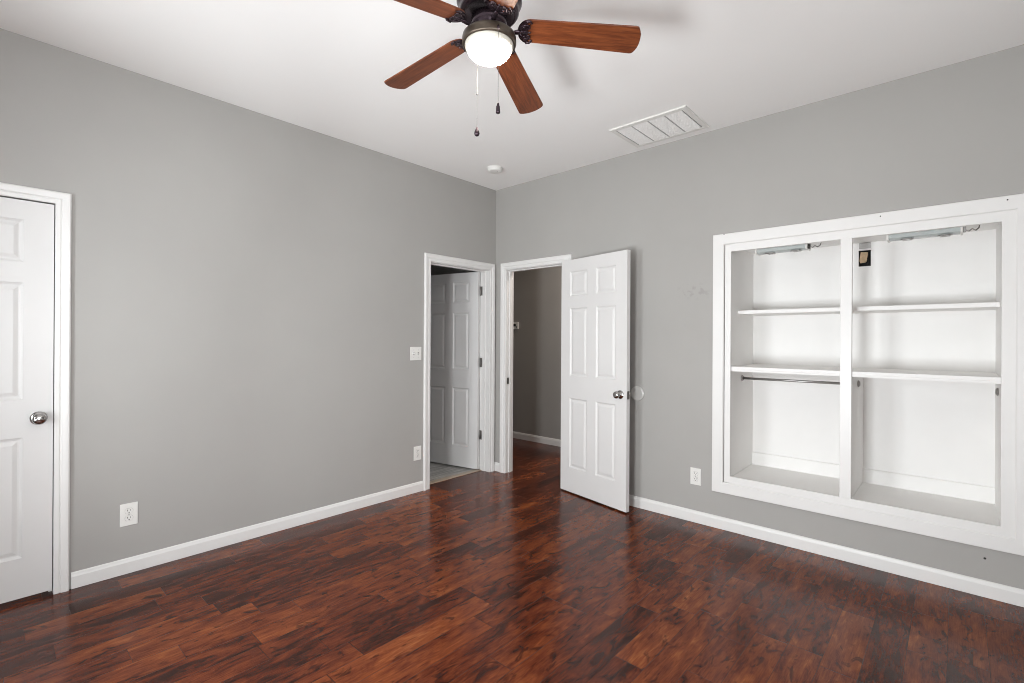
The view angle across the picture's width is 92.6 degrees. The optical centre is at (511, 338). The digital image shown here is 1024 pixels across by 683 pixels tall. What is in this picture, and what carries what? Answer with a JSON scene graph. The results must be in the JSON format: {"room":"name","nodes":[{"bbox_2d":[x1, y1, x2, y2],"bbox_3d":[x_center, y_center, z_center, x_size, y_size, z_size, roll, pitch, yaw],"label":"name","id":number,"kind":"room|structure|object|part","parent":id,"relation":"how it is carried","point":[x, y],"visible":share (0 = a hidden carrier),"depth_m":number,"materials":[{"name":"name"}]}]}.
{"room":"empty bedroom","nodes":[
{"label":"empty bedroom","id":0,"kind":"room"},
{"bbox_2d":[0,28,495,592],"bbox_3d":[-1.677,-0.088,3.216,0.120,2.740,4.568,0,0,42],"label":"wall","id":1,"kind":"structure","parent":0,"point":[247,286],"depth_m":2.99,"materials":[{"name":"grey paint"}]},
{"bbox_2d":[0,182,71,603],"bbox_3d":[-2.555,0.271,2.202,0.184,2.011,0.841,0,0,42],"label":"door","id":2,"kind":"structure","parent":1,"relation":"in","point":[27,335],"depth_m":2.40,"materials":[{"name":"white paint"}]},
{"bbox_2d":[120,502,137,526],"bbox_3d":[-2.089,0.960,2.671,0.008,0.121,0.078,0,0,42],"label":"wall outlet","id":3,"kind":"object","parent":1,"relation":"attached to","point":[129,511],"visible":1,"depth_m":2.67,"materials":[{"name":"white plastic"}]},
{"bbox_2d":[125,515,132,520],"bbox_3d":[-2.087,0.979,2.669,0.003,0.027,0.035,0,0,42],"label":"receptacle","id":4,"kind":"object","parent":3,"relation":"attached to","point":[127,517],"depth_m":2.67,"materials":[{"name":"white plastic"}]},
{"bbox_2d":[125,508,132,513],"bbox_3d":[-2.087,0.940,2.670,0.002,0.027,0.035,0,0,42],"label":"receptacle","id":5,"kind":"object","parent":3,"relation":"attached to","point":[127,510],"depth_m":2.67,"materials":[{"name":"white plastic"}]},
{"bbox_2d":[71,481,423,588],"bbox_3d":[-1.500,1.241,3.321,0.012,0.082,2.227,0,0,42],"label":"baseboard","id":6,"kind":"structure","parent":1,"relation":"attached to","point":[80,578],"depth_m":3.02,"materials":[{"name":"white paint"}]},
{"bbox_2d":[410,347,420,359],"bbox_3d":[-0.798,0.127,4.083,0.019,0.112,0.112,0,0,42],"label":"light switch","id":7,"kind":"object","parent":1,"relation":"attached to","point":[415,352],"visible":1,"depth_m":4.08,"materials":[{"name":"white plastic"}]},
{"bbox_2d":[414,446,420,460],"bbox_3d":[-0.791,0.962,4.103,0.008,0.117,0.076,0,0,42],"label":"wall outlet","id":8,"kind":"object","parent":1,"relation":"attached to","point":[417,450],"visible":1,"depth_m":4.10,"materials":[{"name":"white plastic"}]},
{"bbox_2d":[423,253,494,490],"bbox_3d":[-0.760,0.281,4.736,0.837,2.014,0.852,0,0,42],"label":"door","id":9,"kind":"structure","parent":1,"relation":"in","point":[459,379],"depth_m":4.83,"materials":[{"name":"white paint"}]},
{"bbox_2d":[431,265,480,463],"bbox_3d":[-0.788,-0.081,5.522,1.660,2.740,0.120,0,0,42],"label":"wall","id":10,"kind":"structure","parent":0,"point":[435,270],"depth_m":5.35,"materials":[{"name":"paint"}]},
{"bbox_2d":[0,438,1023,682],"bbox_3d":[-0.319,1.339,2.869,6.170,0.100,5.890,0,0,42],"label":"floor","id":11,"kind":"structure","parent":0,"point":[515,576],"depth_m":2.33,"materials":[{"name":"brown wood"}]},
{"bbox_2d":[430,469,480,483],"bbox_3d":[-0.558,1.287,4.546,0.062,0.007,0.708,0,0,42],"label":"threshold","id":12,"kind":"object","parent":11,"relation":"on","point":[474,470],"depth_m":4.55,"materials":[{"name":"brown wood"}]},
{"bbox_2d":[0,0,1023,189],"bbox_3d":[-0.303,-1.500,2.870,6.170,0.100,5.890,0,0,42],"label":"ceiling","id":13,"kind":"structure","parent":0,"point":[321,66],"depth_m":2.54,"materials":[{"name":"paint"}]},
{"bbox_2d":[487,165,501,173],"bbox_3d":[-0.147,-1.431,4.164,0.132,0.035,0.132,0,0,42],"label":"smoke detector","id":14,"kind":"object","parent":13,"relation":"attached to","point":[494,169],"visible":1,"depth_m":4.13,"materials":[{"name":"white plastic"}]},
{"bbox_2d":[384,0,640,136],"bbox_3d":[-0.116,-1.115,1.822,1.044,0.668,1.063,0,0,42],"label":"ceiling fan","id":15,"kind":"object","parent":13,"relation":"hanging from","point":[489,39],"visible":1,"depth_m":1.80,"materials":[{"name":"brown wood"}]},
{"bbox_3d":[-0.348,-1.121,2.011,0.448,0.006,0.119,-6,6,37],"label":"blade","id":16,"kind":"part","parent":15,"relation":"part of","materials":[{"name":"brown wood"}]},
{"bbox_3d":[-0.356,-1.137,1.622,0.448,0.006,0.119,-3,12,-35],"label":"blade","id":17,"kind":"part","parent":15,"relation":"part of","materials":[{"name":"brown wood"}]},
{"bbox_3d":[-0.136,-0.801,1.896,0.021,0.039,0.021,0,0,42],"label":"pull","id":18,"kind":"part","parent":15,"relation":"part of","materials":[{"name":"brown metal"}]},
{"bbox_3d":[-0.085,-1.046,1.811,0.163,0.045,0.163,0,0,42],"label":"globe","id":19,"kind":"part","parent":15,"relation":"part of","materials":[{"name":"white glass"}]},
{"bbox_3d":[-0.049,-0.806,1.714,0.016,0.039,0.016,0,0,42],"label":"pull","id":20,"kind":"part","parent":15,"relation":"part of","materials":[{"name":"brown metal"}]},
{"bbox_3d":[-0.048,-0.952,1.714,0.003,0.265,0.002,0,0,42],"label":"pull chain","id":21,"kind":"part","parent":15,"relation":"part of","materials":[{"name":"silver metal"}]},
{"bbox_3d":[0.012,-1.134,1.494,0.119,0.006,0.448,14,-1,-17],"label":"blade","id":22,"kind":"part","parent":15,"relation":"part of","materials":[{"name":"brown wood"}]},
{"bbox_3d":[0.024,-1.109,2.123,0.119,0.006,0.448,-12,-11,17],"label":"blade","id":23,"kind":"part","parent":15,"relation":"part of","materials":[{"name":"brown wood"}]},
{"bbox_3d":[0.246,-1.117,1.804,0.448,0.006,0.119,6,-14,1],"label":"blade","id":24,"kind":"part","parent":15,"relation":"part of","materials":[{"name":"brown wood"}]},
{"bbox_2d":[609,105,709,147],"bbox_3d":[1.007,-1.437,3.356,0.540,0.011,0.400,0,0,42],"label":"ceiling vent","id":25,"kind":"object","parent":13,"relation":"in","point":[682,120],"visible":1,"depth_m":3.33,"materials":[{"name":"white plastic"}]},
{"bbox_3d":[0.877,-1.434,3.474,0.107,0.002,0.330,0,0,42],"label":"louvre panel","id":26,"kind":"part","parent":25,"relation":"part of","materials":[{"name":"white metal"}]},
{"bbox_3d":[0.964,-1.434,3.395,0.107,0.002,0.330,0,0,42],"label":"louvre panel","id":27,"kind":"part","parent":25,"relation":"part of","materials":[{"name":"white metal"}]},
{"bbox_3d":[1.051,-1.433,3.316,0.107,0.002,0.330,0,0,42],"label":"louvre panel","id":28,"kind":"part","parent":25,"relation":"part of","materials":[{"name":"white metal"}]},
{"bbox_3d":[1.137,-1.433,3.238,0.107,0.002,0.330,0,0,42],"label":"louvre panel","id":29,"kind":"part","parent":25,"relation":"part of","materials":[{"name":"white metal"}]},
{"bbox_2d":[513,266,561,439],"bbox_3d":[1.627,-0.068,5.007,6.170,2.740,0.120,0,0,42],"label":"wall","id":30,"kind":"structure","parent":0,"point":[537,292],"depth_m":6.11,"materials":[{"name":"paint"}]},
{"bbox_2d":[513,322,518,328],"bbox_3d":[0.043,-0.166,6.341,0.100,0.090,0.030,0,0,42],"label":"thermostat","id":31,"kind":"object","parent":30,"relation":"attached to","point":[515,324],"visible":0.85,"depth_m":6.32,"materials":[{"name":"white plastic"}]},
{"bbox_2d":[513,431,560,446],"bbox_3d":[0.686,1.255,5.763,3.530,0.082,0.012,0,0,42],"label":"baseboard","id":32,"kind":"structure","parent":30,"relation":"attached to","point":[534,438],"depth_m":6.09,"materials":[{"name":"white paint"}]},
{"bbox_2d":[494,44,1023,589],"bbox_3d":[1.450,-0.070,3.397,4.270,2.740,0.098,0,0,42],"label":"wall","id":33,"kind":"structure","parent":0,"point":[953,133],"depth_m":3.27,"materials":[{"name":"grey paint"}]},
{"bbox_2d":[494,462,498,471],"bbox_3d":[-0.146,1.250,4.763,0.079,0.082,0.012,0,0,42],"label":"baseboard","id":34,"kind":"structure","parent":33,"relation":"attached to","point":[496,465],"depth_m":4.76,"materials":[{"name":"white paint"}]},
{"bbox_2d":[499,250,630,511],"bbox_3d":[0.435,0.287,4.222,0.238,2.014,1.485,0,0,-38],"label":"door","id":35,"kind":"structure","parent":33,"relation":"in","point":[595,303],"depth_m":3.92,"materials":[{"name":"white paint"}]},
{"bbox_3d":[0.195,0.286,4.454,0.831,2.014,0.018,0,0,42],"label":"casing","id":36,"kind":"part","parent":35,"relation":"part of","materials":[{"name":"white paint"}]},
{"bbox_2d":[631,386,643,400],"bbox_3d":[0.962,0.423,3.763,0.114,0.114,0.011,0,0,42],"label":"door stop","id":37,"kind":"object","parent":33,"relation":"attached to","point":[637,393],"visible":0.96,"depth_m":3.76,"materials":[{"name":"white plastic"}]},
{"bbox_2d":[690,467,700,485],"bbox_3d":[1.296,0.975,3.458,0.075,0.118,0.008,0,0,42],"label":"wall outlet","id":38,"kind":"object","parent":33,"relation":"attached to","point":[695,473],"visible":1,"depth_m":3.46,"materials":[{"name":"white plastic"}]},
{"bbox_2d":[629,494,1023,606],"bbox_3d":[1.699,1.259,3.089,3.237,0.082,0.012,0,0,42],"label":"baseboard","id":39,"kind":"structure","parent":33,"relation":"attached to","point":[987,589],"depth_m":2.84,"materials":[{"name":"white paint"}]},
{"bbox_2d":[712,193,1023,555],"bbox_3d":[2.117,0.173,3.043,1.530,1.756,0.529,0,0,42],"label":"built-in shelving","id":40,"kind":"object","parent":33,"relation":"attached to","point":[889,392],"visible":1,"depth_m":3.02,"materials":[{"name":"white paint"}]},
{"bbox_3d":[1.644,0.153,3.501,0.020,1.605,0.487,0,0,42],"label":"panel","id":41,"kind":"part","parent":40,"relation":"part of","materials":[{"name":"white paint"}]},
{"bbox_2d":[755,243,820,255],"bbox_3d":[1.786,-0.589,3.162,0.376,0.078,0.105,0,0,42],"label":"light fixture","id":42,"kind":"object","parent":40,"relation":"attached to","point":[794,248],"visible":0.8,"depth_m":3.14,"materials":[{"name":"white plastic"}]},
{"bbox_3d":[1.867,0.282,3.255,0.632,0.017,0.017,0,0,42],"label":"hanging rod","id":43,"kind":"part","parent":40,"relation":"part of","materials":[{"name":"metal"}]},
{"bbox_3d":[2.029,0.892,3.441,0.637,0.092,0.012,0,0,42],"label":"skirting","id":44,"kind":"part","parent":40,"relation":"part of","materials":[{"name":"white paint"}]},
{"bbox_2d":[859,250,870,266],"bbox_3d":[2.324,-0.524,3.222,0.065,0.104,0.054,0,0,42],"label":"junction box","id":45,"kind":"object","parent":40,"relation":"attached to","point":[864,256],"visible":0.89,"depth_m":3.22,"materials":[{"name":"black plastic"}]},
{"bbox_2d":[859,242,870,248],"bbox_3d":[2.307,-0.607,3.203,0.061,0.038,0.004,0,0,42],"label":"cover plate","id":46,"kind":"object","parent":40,"relation":"attached to","point":[861,245],"visible":1,"depth_m":3.20,"materials":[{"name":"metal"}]},
{"bbox_2d":[731,364,1000,383],"bbox_3d":[2.118,0.209,3.048,1.289,0.032,0.480,0,0,42],"label":"shelf","id":47,"kind":"object","parent":40,"relation":"attached to","point":[974,375],"depth_m":2.89,"materials":[{"name":"white paint"}]},
{"bbox_3d":[2.118,0.948,3.053,1.290,0.020,0.468,0,0,42],"label":"panel","id":48,"kind":"part","parent":40,"relation":"part of","materials":[{"name":"white paint"}]},
{"bbox_2d":[738,302,999,315],"bbox_3d":[2.164,-0.177,3.098,1.290,0.025,0.347,0,0,42],"label":"shelf","id":49,"kind":"object","parent":40,"relation":"attached to","point":[980,307],"depth_m":2.97,"materials":[{"name":"white paint"}]},
{"bbox_3d":[2.127,-0.637,3.054,1.290,0.020,0.468,0,0,42],"label":"panel","id":50,"kind":"part","parent":40,"relation":"part of","materials":[{"name":"white paint"}]},
{"bbox_3d":[2.285,0.157,3.233,1.290,1.605,0.018,0,0,42],"label":"panel","id":51,"kind":"part","parent":40,"relation":"part of","materials":[{"name":"white paint"}]},
{"bbox_3d":[2.521,0.894,2.994,0.615,0.092,0.012,0,0,42],"label":"skirting","id":52,"kind":"part","parent":40,"relation":"part of","materials":[{"name":"white paint"}]},
{"bbox_2d":[886,225,979,242],"bbox_3d":[2.308,-0.587,2.688,0.393,0.078,0.105,0,0,42],"label":"light fixture","id":53,"kind":"object","parent":40,"relation":"attached to","point":[947,232],"visible":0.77,"depth_m":2.67,"materials":[{"name":"white plastic"}]},
{"bbox_3d":[2.614,0.158,2.621,0.020,1.605,0.487,0,0,42],"label":"panel","id":54,"kind":"part","parent":40,"relation":"part of","materials":[{"name":"white paint"}]}
]}

